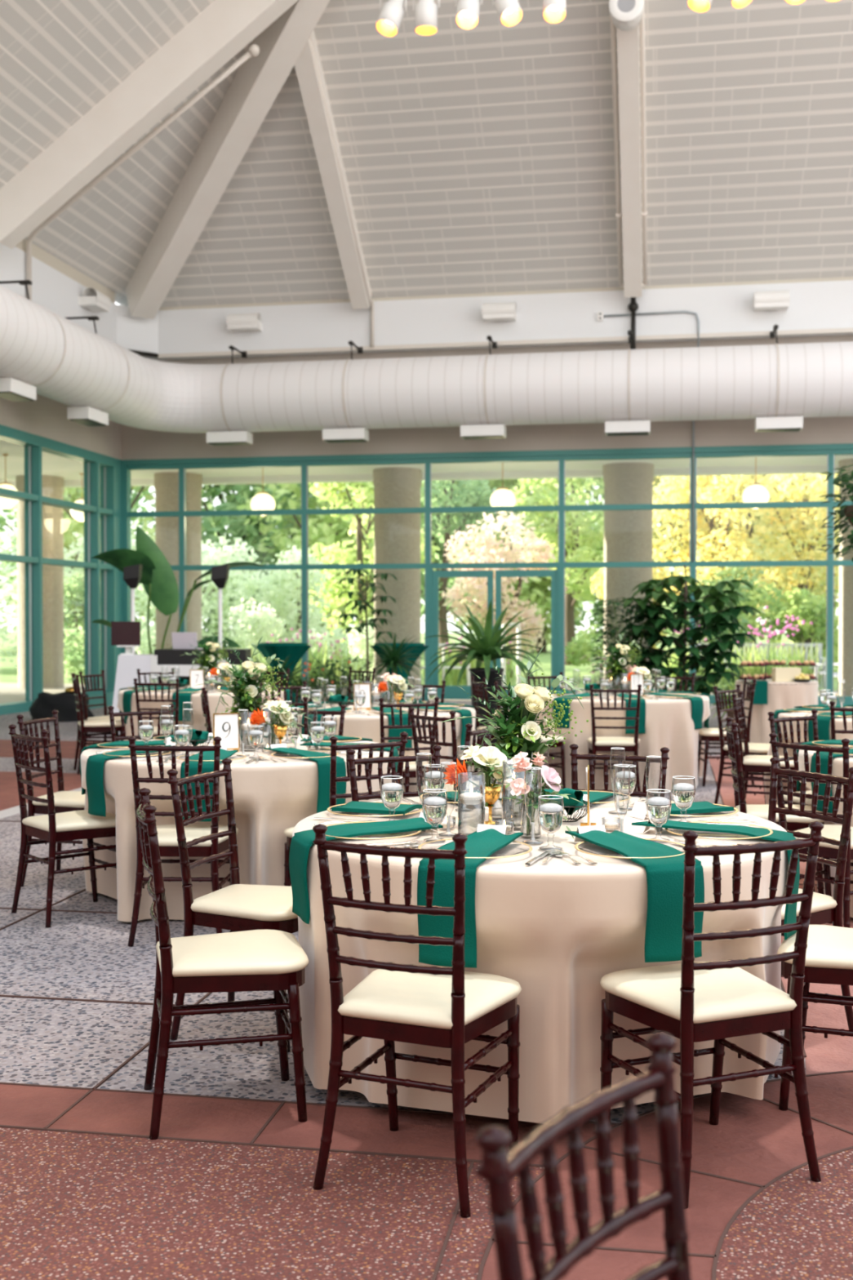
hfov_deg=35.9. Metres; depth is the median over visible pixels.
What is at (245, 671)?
potted fern
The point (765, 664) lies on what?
tiered stand
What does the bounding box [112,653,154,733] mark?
drape
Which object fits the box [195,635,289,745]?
flower arrangement
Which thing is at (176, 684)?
chair
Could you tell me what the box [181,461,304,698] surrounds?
window
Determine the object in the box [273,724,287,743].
vase
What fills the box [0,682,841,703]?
paving
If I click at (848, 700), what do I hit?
window
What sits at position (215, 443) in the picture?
grille
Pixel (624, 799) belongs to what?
charger plate
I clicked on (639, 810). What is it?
place card
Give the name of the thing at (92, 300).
uplight
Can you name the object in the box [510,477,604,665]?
tree
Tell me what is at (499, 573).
door
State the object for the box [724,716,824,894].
chair
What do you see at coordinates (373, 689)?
water goblet
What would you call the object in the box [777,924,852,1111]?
chair
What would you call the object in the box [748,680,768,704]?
napkin
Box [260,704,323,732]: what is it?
napkin
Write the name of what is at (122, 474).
trim
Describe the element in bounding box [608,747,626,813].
champagne flute
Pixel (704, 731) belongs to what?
cushion
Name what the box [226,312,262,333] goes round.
uplight
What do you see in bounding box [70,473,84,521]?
globe pendant lamp
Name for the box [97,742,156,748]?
charger plate
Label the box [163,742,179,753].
place card
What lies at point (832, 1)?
track spotlight
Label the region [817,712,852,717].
charger plate
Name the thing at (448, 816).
champagne flute
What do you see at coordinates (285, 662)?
potted fern
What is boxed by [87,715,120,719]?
cushion
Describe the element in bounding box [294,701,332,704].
napkin
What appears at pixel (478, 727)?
cushion
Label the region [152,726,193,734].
cushion
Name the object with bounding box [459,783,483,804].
candle
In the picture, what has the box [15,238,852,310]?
trim
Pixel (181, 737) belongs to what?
bowl
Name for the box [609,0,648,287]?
pipe
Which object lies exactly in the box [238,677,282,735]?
chair
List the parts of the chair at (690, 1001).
leg, post, seat frame, leg, rail, rail, rail, rail, post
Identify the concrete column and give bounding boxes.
[15,475,64,688]
[154,471,202,648]
[373,466,422,692]
[603,462,653,688]
[838,457,852,696]
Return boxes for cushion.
[22,809,115,831]
[32,791,85,808]
[77,719,121,727]
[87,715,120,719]
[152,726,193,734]
[155,824,238,846]
[155,928,308,977]
[191,884,297,921]
[283,826,294,837]
[337,968,521,1029]
[402,761,429,771]
[420,780,509,792]
[457,751,501,759]
[476,725,499,729]
[516,734,564,742]
[586,736,639,746]
[600,960,796,1023]
[698,728,726,736]
[723,742,770,753]
[735,804,824,822]
[743,755,794,767]
[777,924,852,969]
[781,888,837,919]
[783,790,812,805]
[794,824,852,848]
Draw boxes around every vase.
[236,702,255,746]
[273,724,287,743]
[393,692,403,709]
[504,751,533,817]
[520,782,542,838]
[611,668,622,694]
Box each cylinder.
[204,669,213,689]
[240,711,257,751]
[256,705,271,747]
[370,682,382,709]
[457,772,484,835]
[492,754,513,819]
[502,760,525,829]
[606,671,615,694]
[620,673,630,693]
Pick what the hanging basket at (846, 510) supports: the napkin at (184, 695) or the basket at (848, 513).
the basket at (848, 513)
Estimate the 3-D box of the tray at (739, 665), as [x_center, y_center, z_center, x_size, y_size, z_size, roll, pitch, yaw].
[3.620,0.285,14.607,0.270,0.010,0.140,0,1,0]
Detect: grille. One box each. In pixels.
[0,391,33,401]
[69,418,106,426]
[208,441,250,445]
[324,439,366,443]
[462,435,504,439]
[607,431,648,435]
[617,0,635,12]
[756,427,800,432]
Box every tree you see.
[0,486,155,628]
[0,520,155,672]
[13,485,155,632]
[63,571,100,682]
[134,535,260,653]
[152,483,352,644]
[222,597,335,671]
[225,545,355,673]
[236,481,435,653]
[296,481,439,666]
[335,568,398,702]
[337,481,525,629]
[338,617,373,681]
[372,480,497,665]
[441,511,556,677]
[445,477,604,652]
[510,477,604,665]
[569,475,741,635]
[590,567,677,648]
[653,473,839,653]
[653,474,773,596]
[659,560,767,672]
[717,474,839,643]
[731,473,839,610]
[737,581,839,677]
[822,604,839,668]
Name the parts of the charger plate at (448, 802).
plate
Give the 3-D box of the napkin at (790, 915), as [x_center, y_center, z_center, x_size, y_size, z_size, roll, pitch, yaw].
[0.895,0.729,4.071,0.496,0.324,0.155,0,1,22]
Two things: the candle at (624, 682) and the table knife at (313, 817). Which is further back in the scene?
the candle at (624, 682)
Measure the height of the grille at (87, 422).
0.014 m
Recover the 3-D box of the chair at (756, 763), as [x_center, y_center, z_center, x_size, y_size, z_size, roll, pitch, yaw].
[2.366,0.826,9.110,0.482,0.923,0.430,0,1,20]
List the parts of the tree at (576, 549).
crown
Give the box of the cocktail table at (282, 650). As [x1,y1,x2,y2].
[256,642,311,702]
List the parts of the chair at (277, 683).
rail, post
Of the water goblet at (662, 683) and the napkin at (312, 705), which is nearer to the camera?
the napkin at (312, 705)
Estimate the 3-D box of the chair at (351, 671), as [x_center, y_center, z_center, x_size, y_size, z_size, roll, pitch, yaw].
[-0.830,0.751,13.816,0.482,0.923,0.430,-1,1,-45]
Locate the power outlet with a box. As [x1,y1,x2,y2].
[597,311,603,321]
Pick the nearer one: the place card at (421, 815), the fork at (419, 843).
the fork at (419, 843)
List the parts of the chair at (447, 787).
post, rail, rail, rail, rail, post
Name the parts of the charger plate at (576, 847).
plate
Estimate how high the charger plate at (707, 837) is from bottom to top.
0.015 m
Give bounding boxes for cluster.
[302,660,351,684]
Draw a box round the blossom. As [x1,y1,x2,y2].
[266,605,813,664]
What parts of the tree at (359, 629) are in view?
pot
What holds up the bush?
on the ground
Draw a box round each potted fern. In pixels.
[235,658,272,684]
[242,653,318,686]
[274,674,327,702]
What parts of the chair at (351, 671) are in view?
post, rail, post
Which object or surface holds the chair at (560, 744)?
on the floor at (73, 1206)
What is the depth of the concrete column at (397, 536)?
26.04 m
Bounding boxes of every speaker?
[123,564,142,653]
[210,564,230,648]
[608,0,644,31]
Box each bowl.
[173,724,190,746]
[182,702,192,729]
[182,708,193,739]
[237,709,248,742]
[306,703,317,733]
[440,761,457,813]
[457,745,471,791]
[524,767,542,822]
[609,747,625,795]
[614,764,636,795]
[645,789,671,826]
[792,679,812,682]
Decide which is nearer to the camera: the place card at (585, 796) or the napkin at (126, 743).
the place card at (585, 796)
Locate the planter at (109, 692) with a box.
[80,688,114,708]
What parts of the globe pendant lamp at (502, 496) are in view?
rod, globe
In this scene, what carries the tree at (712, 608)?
on the ground
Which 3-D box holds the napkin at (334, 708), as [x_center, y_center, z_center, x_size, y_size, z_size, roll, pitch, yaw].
[-0.692,0.645,9.299,0.155,0.324,0.496,0,1,27]
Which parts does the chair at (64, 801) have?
post, rail, rail, rail, rail, post, seat frame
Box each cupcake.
[741,660,746,665]
[753,660,759,665]
[753,674,759,679]
[769,659,775,664]
[780,659,786,664]
[790,660,795,665]
[803,660,809,665]
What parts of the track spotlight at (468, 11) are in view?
bulb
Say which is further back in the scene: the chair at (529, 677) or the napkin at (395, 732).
the chair at (529, 677)
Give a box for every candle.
[241,718,255,730]
[262,712,271,724]
[371,688,381,695]
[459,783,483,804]
[502,771,515,790]
[621,677,629,684]
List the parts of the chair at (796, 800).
post, rail, rail, rail, seat frame, post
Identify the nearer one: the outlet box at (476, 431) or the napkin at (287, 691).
the napkin at (287, 691)
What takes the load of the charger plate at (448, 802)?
on the tablecloth at (554, 927)
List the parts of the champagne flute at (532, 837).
stem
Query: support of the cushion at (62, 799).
on the chair at (64, 801)
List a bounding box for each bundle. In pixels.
[64,686,74,693]
[178,678,187,687]
[186,728,208,746]
[328,694,348,706]
[542,787,583,815]
[584,683,599,693]
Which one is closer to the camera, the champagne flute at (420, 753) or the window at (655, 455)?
the champagne flute at (420, 753)
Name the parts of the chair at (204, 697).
post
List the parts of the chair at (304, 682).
rail, post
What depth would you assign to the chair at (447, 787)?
7.45 m
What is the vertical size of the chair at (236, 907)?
0.923 m
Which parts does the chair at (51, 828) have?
post, rail, rail, rail, rail, post, seat frame, leg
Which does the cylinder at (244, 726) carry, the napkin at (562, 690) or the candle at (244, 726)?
the candle at (244, 726)
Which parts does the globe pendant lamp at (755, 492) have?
rod, globe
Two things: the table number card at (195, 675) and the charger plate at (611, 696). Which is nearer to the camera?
the charger plate at (611, 696)
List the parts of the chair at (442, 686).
rail, post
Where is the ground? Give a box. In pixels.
[0,631,839,690]
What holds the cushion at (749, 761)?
on the chair at (756, 763)
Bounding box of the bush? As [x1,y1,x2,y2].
[564,622,604,673]
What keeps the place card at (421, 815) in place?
on the tablecloth at (554, 927)
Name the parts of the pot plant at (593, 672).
stem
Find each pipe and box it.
[26,44,259,301]
[309,35,374,346]
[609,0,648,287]
[628,297,638,349]
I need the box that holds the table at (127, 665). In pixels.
[112,648,251,733]
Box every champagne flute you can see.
[160,705,171,745]
[181,708,195,754]
[182,702,192,744]
[236,709,249,755]
[281,701,293,742]
[289,706,300,748]
[306,703,318,746]
[316,677,324,706]
[351,680,360,711]
[416,752,431,809]
[438,761,457,835]
[455,745,473,810]
[522,767,543,844]
[599,671,605,697]
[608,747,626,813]
[613,764,631,831]
[645,755,662,798]
[653,670,661,696]
[837,680,845,707]
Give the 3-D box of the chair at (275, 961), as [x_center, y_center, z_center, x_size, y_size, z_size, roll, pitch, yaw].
[-0.604,0.910,3.855,0.482,0.923,0.430,0,1,-14]
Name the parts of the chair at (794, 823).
rail, rail, post, rail, rail, post, seat frame, leg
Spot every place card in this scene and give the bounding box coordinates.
[162,737,173,746]
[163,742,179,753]
[206,733,213,742]
[208,745,226,750]
[262,732,267,742]
[267,743,288,755]
[296,733,311,744]
[306,739,318,750]
[418,812,437,831]
[476,823,507,835]
[478,792,502,808]
[574,824,605,844]
[582,794,590,809]
[630,800,648,819]
[643,819,662,833]
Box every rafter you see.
[0,0,297,248]
[294,31,371,309]
[617,24,642,297]
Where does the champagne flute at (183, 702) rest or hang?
on the tablecloth at (270, 797)
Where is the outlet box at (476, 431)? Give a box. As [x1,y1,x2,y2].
[460,424,506,439]
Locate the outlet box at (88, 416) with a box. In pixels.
[66,406,108,426]
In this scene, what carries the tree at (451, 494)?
on the ground
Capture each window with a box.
[0,428,41,715]
[31,440,99,700]
[89,457,115,688]
[127,463,181,632]
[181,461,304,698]
[303,458,427,700]
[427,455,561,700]
[561,452,693,691]
[693,449,831,704]
[830,448,852,705]
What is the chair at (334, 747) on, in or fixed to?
on the floor at (73, 1206)
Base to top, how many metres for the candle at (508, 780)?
0.062 m
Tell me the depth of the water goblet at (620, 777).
4.60 m
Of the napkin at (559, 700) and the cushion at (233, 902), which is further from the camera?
the napkin at (559, 700)
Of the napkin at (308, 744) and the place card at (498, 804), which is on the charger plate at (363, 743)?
the napkin at (308, 744)
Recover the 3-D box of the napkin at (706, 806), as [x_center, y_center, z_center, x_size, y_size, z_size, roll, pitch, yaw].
[0.894,0.576,4.509,0.270,0.029,0.160,0,1,-22]
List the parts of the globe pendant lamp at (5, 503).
rod, globe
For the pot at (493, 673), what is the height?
0.920 m
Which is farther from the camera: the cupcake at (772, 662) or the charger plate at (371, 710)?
the cupcake at (772, 662)
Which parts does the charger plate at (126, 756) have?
plate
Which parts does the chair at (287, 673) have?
rail, post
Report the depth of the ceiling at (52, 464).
25.80 m
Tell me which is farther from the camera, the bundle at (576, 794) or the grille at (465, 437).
the grille at (465, 437)
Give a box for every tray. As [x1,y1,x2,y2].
[738,665,766,666]
[738,678,766,679]
[786,664,817,666]
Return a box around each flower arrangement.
[181,629,233,688]
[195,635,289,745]
[441,644,588,813]
[591,628,641,693]
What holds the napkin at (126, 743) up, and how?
on the charger plate at (107, 742)
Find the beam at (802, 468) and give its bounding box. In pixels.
[0,465,838,488]
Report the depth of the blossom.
27.29 m
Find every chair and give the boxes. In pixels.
[8,724,116,927]
[16,709,85,887]
[71,672,124,774]
[78,670,120,749]
[107,703,174,742]
[127,736,238,946]
[133,678,193,739]
[135,787,308,1139]
[136,667,174,683]
[166,758,297,1052]
[200,687,213,734]
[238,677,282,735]
[255,695,308,733]
[257,668,289,686]
[264,680,306,702]
[283,704,346,736]
[283,732,408,886]
[312,823,521,1217]
[346,745,441,801]
[347,666,375,702]
[378,697,439,797]
[400,680,446,702]
[408,706,509,792]
[457,695,520,791]
[460,717,493,791]
[470,675,516,777]
[475,1032,691,1279]
[493,680,565,788]
[526,671,563,689]
[569,743,669,797]
[586,684,642,797]
[600,821,824,1208]
[654,671,695,692]
[697,676,756,786]
[713,684,770,805]
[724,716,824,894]
[731,690,800,810]
[767,708,818,805]
[768,732,852,928]
[768,756,852,1030]
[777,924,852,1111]
[814,662,839,680]
[829,701,852,739]
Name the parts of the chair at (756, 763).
post, post, seat frame, leg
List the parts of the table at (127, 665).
white frame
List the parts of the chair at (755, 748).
post, rail, rail, post, seat frame, leg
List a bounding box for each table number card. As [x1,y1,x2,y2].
[189,669,204,688]
[213,712,239,751]
[353,683,370,711]
[580,764,595,826]
[630,673,644,696]
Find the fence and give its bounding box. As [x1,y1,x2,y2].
[686,643,826,688]
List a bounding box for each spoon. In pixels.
[319,818,363,822]
[371,841,417,845]
[542,851,561,862]
[706,820,760,823]
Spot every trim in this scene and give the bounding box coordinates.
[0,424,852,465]
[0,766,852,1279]
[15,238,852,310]
[99,462,130,688]
[157,327,852,358]
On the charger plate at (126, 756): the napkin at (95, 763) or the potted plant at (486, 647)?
the napkin at (95, 763)
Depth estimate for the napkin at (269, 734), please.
7.18 m
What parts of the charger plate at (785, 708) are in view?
plate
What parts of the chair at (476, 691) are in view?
post, rail, rail, post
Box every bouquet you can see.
[208,662,235,677]
[214,661,231,686]
[248,699,311,739]
[257,696,304,744]
[377,675,418,702]
[381,672,410,703]
[443,745,540,806]
[492,751,584,839]
[624,664,649,682]
[626,666,662,688]
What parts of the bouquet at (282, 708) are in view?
stem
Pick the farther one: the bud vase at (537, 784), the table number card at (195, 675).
the table number card at (195, 675)
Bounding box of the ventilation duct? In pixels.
[0,280,852,433]
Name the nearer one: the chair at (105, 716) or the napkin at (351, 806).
the napkin at (351, 806)
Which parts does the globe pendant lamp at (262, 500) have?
globe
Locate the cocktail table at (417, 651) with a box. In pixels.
[369,642,429,702]
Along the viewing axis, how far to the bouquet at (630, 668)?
11.61 m
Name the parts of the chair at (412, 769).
post, rail, rail, rail, rail, seat frame, post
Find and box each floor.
[0,699,852,1279]
[0,787,81,819]
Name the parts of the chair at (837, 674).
seat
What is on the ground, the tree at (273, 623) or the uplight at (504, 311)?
the tree at (273, 623)
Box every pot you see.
[469,667,503,743]
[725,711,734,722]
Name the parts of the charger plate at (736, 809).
plate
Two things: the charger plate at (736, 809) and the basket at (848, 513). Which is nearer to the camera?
the charger plate at (736, 809)
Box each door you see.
[432,569,493,699]
[495,569,556,700]
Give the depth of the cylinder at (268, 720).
6.80 m
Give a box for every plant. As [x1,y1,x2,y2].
[91,525,264,653]
[288,673,347,701]
[298,655,371,702]
[335,675,383,700]
[422,600,545,743]
[577,655,629,688]
[587,597,665,689]
[608,564,762,697]
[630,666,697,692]
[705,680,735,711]
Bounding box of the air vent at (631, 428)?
[604,420,650,435]
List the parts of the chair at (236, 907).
post, rail, rail, rail, rail, post, seat frame, leg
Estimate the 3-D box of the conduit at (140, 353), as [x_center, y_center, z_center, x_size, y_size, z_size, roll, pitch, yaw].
[-6.882,-4.926,13.556,0.596,0.097,20.394,0,1,10]
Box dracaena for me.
[364,633,430,700]
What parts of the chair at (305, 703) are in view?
post, rail, rail, post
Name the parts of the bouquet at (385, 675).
stem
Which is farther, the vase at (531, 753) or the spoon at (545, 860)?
the vase at (531, 753)
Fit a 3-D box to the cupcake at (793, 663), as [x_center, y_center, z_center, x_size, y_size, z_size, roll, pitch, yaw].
[4.085,0.253,14.675,0.064,0.052,0.064,0,1,10]
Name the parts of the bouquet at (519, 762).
stem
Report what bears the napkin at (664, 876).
on the charger plate at (576, 847)
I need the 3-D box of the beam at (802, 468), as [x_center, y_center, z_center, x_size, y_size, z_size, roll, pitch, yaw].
[1.080,-3.293,12.430,26.300,0.450,28.950,0,1,10]
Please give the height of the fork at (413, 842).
0.010 m
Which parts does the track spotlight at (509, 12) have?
bulb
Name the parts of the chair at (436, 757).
post, rail, rail, post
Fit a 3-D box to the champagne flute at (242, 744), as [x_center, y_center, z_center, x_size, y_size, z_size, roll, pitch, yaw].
[-0.895,0.452,6.421,0.064,0.223,0.064,0,1,10]
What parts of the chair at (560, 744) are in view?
post, rail, seat frame, leg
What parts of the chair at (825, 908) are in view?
post, seat frame, rail, rail, rail, rail, post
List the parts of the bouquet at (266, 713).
stem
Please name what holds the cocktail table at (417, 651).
on the floor at (73, 1206)
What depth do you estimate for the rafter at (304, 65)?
20.50 m
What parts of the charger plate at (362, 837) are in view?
plate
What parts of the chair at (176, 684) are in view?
post, rail, rail, rail, rail, post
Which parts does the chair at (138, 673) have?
post, rail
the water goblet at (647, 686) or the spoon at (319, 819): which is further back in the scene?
the water goblet at (647, 686)
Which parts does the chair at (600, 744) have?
leg, post, seat frame, rail, rail, rail, rail, post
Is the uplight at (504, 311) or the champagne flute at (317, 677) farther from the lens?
the uplight at (504, 311)
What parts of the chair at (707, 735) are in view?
leg, leg, seat frame, post, rail, post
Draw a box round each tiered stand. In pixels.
[738,665,766,681]
[762,664,786,679]
[786,664,817,679]
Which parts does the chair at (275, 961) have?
rail, rail, post, rail, rail, post, seat frame, leg, leg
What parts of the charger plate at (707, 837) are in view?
plate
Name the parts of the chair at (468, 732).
post, rail, rail, rail, post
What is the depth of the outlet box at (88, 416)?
19.92 m
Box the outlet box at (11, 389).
[0,377,35,401]
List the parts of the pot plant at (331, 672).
stem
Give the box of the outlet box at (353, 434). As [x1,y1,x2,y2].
[322,427,368,443]
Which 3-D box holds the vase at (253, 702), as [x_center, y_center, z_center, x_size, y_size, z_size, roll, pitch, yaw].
[-0.943,0.442,6.868,0.096,0.230,0.096,0,1,10]
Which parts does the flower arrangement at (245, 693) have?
stem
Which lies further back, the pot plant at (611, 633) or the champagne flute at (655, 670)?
the pot plant at (611, 633)
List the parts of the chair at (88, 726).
post, post, seat frame, leg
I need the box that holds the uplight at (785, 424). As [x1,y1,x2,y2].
[755,416,803,432]
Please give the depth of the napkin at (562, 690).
11.81 m
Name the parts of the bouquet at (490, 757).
stem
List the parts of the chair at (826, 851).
post, rail, rail, rail, rail, seat frame, leg, post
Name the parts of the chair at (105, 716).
post, rail, rail, rail, rail, post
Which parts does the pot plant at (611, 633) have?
stem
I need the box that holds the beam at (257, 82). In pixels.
[124,0,329,319]
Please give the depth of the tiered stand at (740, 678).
14.54 m
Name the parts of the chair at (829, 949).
leg, leg, seat frame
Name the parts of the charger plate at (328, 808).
plate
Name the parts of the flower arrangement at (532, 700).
stem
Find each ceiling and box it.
[0,0,253,306]
[0,440,852,481]
[125,0,852,307]
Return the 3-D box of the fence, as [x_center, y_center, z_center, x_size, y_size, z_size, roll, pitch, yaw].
[6.889,0.539,27.599,2.900,0.940,0.490,0,1,3]
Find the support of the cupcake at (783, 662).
on the tiered stand at (765, 664)
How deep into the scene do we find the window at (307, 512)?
23.24 m
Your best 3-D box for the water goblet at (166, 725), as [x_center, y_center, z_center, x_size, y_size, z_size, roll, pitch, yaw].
[-1.384,0.479,7.010,0.077,0.152,0.077,0,1,-2]
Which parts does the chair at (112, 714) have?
post, rail, rail, post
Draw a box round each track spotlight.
[376,0,406,36]
[412,0,439,35]
[454,0,482,29]
[492,0,522,26]
[542,0,566,23]
[687,0,712,13]
[729,0,752,8]
[785,0,805,4]
[826,0,839,2]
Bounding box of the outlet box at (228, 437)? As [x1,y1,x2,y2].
[206,431,253,445]
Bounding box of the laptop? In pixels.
[171,632,202,648]
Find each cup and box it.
[222,676,230,681]
[393,692,403,702]
[479,783,502,806]
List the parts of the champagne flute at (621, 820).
stem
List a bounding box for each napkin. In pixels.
[80,739,175,795]
[85,745,171,817]
[118,685,172,711]
[122,686,173,724]
[151,734,213,739]
[172,687,200,721]
[180,748,238,821]
[216,686,253,723]
[241,732,286,737]
[257,686,289,701]
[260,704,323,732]
[263,746,346,813]
[288,817,443,924]
[291,735,373,741]
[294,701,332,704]
[300,742,399,772]
[301,706,351,733]
[331,800,422,815]
[371,706,412,748]
[384,700,426,702]
[403,706,472,750]
[413,702,474,708]
[417,828,523,968]
[419,790,514,802]
[549,688,587,691]
[549,691,576,693]
[552,692,599,728]
[564,830,704,962]
[582,791,622,804]
[616,693,645,733]
[631,819,799,940]
[643,692,703,729]
[644,688,672,691]
[655,691,710,728]
[670,800,733,814]
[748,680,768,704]
[773,706,837,748]
[794,704,852,707]
[796,739,852,791]
[808,711,852,741]
[810,748,852,813]
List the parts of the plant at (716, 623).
stem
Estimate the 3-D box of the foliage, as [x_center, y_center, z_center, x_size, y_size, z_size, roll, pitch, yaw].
[1.813,0.453,28.168,13.261,1.135,2.943,0,1,4]
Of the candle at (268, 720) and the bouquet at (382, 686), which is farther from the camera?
the bouquet at (382, 686)
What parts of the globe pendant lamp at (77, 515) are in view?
globe, rod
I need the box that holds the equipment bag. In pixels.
[29,691,94,722]
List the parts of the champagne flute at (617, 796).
stem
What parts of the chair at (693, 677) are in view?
post, rail, post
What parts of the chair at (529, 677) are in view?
post, rail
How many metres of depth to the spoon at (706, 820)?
4.27 m
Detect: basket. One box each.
[172,683,189,689]
[183,737,211,746]
[328,701,351,707]
[541,800,592,822]
[817,464,852,561]
[844,505,852,526]
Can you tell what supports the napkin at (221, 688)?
on the charger plate
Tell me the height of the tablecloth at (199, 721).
0.760 m
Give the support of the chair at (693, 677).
on the floor at (73, 1206)
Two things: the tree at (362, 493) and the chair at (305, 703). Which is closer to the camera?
the chair at (305, 703)
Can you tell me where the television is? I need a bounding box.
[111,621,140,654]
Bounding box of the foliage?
[231,635,826,689]
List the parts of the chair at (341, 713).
rail, rail, post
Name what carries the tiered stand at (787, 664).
on the tablecloth at (780, 696)
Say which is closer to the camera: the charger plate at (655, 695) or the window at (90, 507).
the charger plate at (655, 695)
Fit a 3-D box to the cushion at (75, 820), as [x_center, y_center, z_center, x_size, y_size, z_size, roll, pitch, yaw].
[-1.705,0.875,6.396,0.420,0.047,0.430,-1,1,-40]
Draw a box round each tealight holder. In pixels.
[261,744,268,753]
[437,815,455,830]
[494,819,514,834]
[601,817,621,831]
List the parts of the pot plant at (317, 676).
stem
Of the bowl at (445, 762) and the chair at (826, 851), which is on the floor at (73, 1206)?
the chair at (826, 851)
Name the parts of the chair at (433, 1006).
post, rail, leg, rail, rail, rail, seat frame, post, leg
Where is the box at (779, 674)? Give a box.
[772,667,801,681]
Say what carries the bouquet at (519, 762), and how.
in the bud vase at (537, 784)
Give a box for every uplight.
[78,287,111,312]
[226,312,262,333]
[481,302,516,322]
[753,289,790,311]
[755,416,803,432]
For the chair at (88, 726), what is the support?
on the floor at (73, 1206)
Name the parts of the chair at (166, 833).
post, rail, rail, rail, rail, seat frame, post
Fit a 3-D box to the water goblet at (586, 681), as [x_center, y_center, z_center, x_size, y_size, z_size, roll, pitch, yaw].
[1.458,0.400,11.939,0.077,0.152,0.077,1,1,41]
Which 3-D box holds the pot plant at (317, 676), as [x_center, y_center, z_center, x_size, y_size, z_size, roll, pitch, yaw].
[-1.565,0.797,19.315,1.006,0.650,0.991,0,1,0]
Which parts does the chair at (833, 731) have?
post, rail, rail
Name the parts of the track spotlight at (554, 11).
bulb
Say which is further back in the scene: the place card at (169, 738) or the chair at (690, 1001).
the place card at (169, 738)
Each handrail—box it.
[420,642,470,688]
[501,622,520,685]
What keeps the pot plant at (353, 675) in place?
on the floor at (73, 1206)
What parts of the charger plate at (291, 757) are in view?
plate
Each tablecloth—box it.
[80,735,391,921]
[117,685,287,740]
[264,702,480,791]
[292,792,788,1123]
[533,690,710,791]
[734,679,818,743]
[764,706,852,804]
[798,739,852,917]
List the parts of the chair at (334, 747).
leg, seat frame, post, rail, rail, rail, post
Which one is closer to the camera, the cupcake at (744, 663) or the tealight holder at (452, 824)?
the tealight holder at (452, 824)
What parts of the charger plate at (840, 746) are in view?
plate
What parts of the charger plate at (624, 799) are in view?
plate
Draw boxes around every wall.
[0,242,852,360]
[0,393,120,459]
[120,334,852,459]
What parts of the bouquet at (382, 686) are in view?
stem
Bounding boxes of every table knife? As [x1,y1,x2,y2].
[245,757,256,763]
[313,817,356,821]
[365,841,406,845]
[402,796,419,803]
[524,850,548,864]
[703,822,771,826]
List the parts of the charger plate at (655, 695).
plate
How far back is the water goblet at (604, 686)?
11.03 m
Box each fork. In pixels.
[254,756,276,761]
[314,819,373,825]
[392,840,420,847]
[404,840,426,847]
[546,849,581,864]
[550,848,597,864]
[673,839,737,844]
[675,840,729,845]
[698,816,753,821]
[702,817,757,822]
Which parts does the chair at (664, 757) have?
post, rail, rail, post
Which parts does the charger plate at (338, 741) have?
plate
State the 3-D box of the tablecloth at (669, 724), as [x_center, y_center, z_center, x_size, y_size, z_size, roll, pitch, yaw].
[1.661,0.865,11.532,1.618,0.760,1.629,0,1,10]
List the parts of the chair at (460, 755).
seat frame, leg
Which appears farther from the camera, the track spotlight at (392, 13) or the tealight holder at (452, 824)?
the track spotlight at (392, 13)
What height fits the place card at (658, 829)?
0.050 m
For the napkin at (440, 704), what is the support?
on the charger plate at (460, 704)
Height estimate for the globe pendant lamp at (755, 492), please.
1.001 m
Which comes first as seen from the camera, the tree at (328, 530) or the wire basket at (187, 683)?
the wire basket at (187, 683)
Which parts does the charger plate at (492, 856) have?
plate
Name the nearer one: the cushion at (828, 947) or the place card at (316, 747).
the cushion at (828, 947)
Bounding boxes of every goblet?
[137,720,153,743]
[149,673,157,687]
[159,715,173,736]
[160,672,168,683]
[168,675,177,692]
[173,724,190,755]
[207,675,216,690]
[247,725,263,756]
[284,712,297,741]
[300,687,311,701]
[310,721,325,752]
[311,689,322,704]
[322,715,337,740]
[326,685,336,705]
[355,691,365,712]
[372,684,379,703]
[380,775,403,821]
[404,690,414,703]
[413,685,422,698]
[422,788,447,841]
[423,764,444,796]
[426,688,437,702]
[479,783,502,824]
[516,766,537,802]
[537,795,564,849]
[559,676,567,688]
[564,678,573,691]
[582,675,591,685]
[600,680,609,693]
[614,764,636,809]
[643,680,652,697]
[645,789,671,842]
[657,676,666,688]
[666,678,675,693]
[671,775,695,822]
[819,689,831,711]
[826,692,837,710]
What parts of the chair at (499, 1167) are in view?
post, rail, rail, rail, post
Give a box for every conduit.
[128,349,158,357]
[604,311,699,561]
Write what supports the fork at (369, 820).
on the tablecloth at (554, 927)
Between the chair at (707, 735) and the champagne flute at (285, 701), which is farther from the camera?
the chair at (707, 735)
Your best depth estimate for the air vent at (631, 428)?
21.26 m
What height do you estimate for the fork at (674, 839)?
0.010 m
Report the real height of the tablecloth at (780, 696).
0.720 m
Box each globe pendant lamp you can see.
[0,453,18,508]
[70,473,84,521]
[250,467,275,515]
[489,462,515,512]
[742,457,768,502]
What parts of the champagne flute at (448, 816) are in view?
stem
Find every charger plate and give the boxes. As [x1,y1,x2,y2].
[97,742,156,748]
[102,749,171,757]
[130,689,166,692]
[176,753,246,761]
[239,732,293,739]
[271,750,338,759]
[320,735,361,742]
[320,742,368,751]
[325,821,421,839]
[327,801,422,817]
[368,710,408,714]
[416,707,461,711]
[417,838,532,858]
[419,790,508,804]
[441,703,464,706]
[558,695,596,698]
[574,838,684,858]
[580,790,631,804]
[610,696,649,699]
[654,695,693,698]
[663,692,701,695]
[665,821,773,839]
[670,801,738,817]
[783,708,831,712]
[802,705,848,708]
[812,740,852,747]
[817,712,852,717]
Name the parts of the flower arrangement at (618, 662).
stem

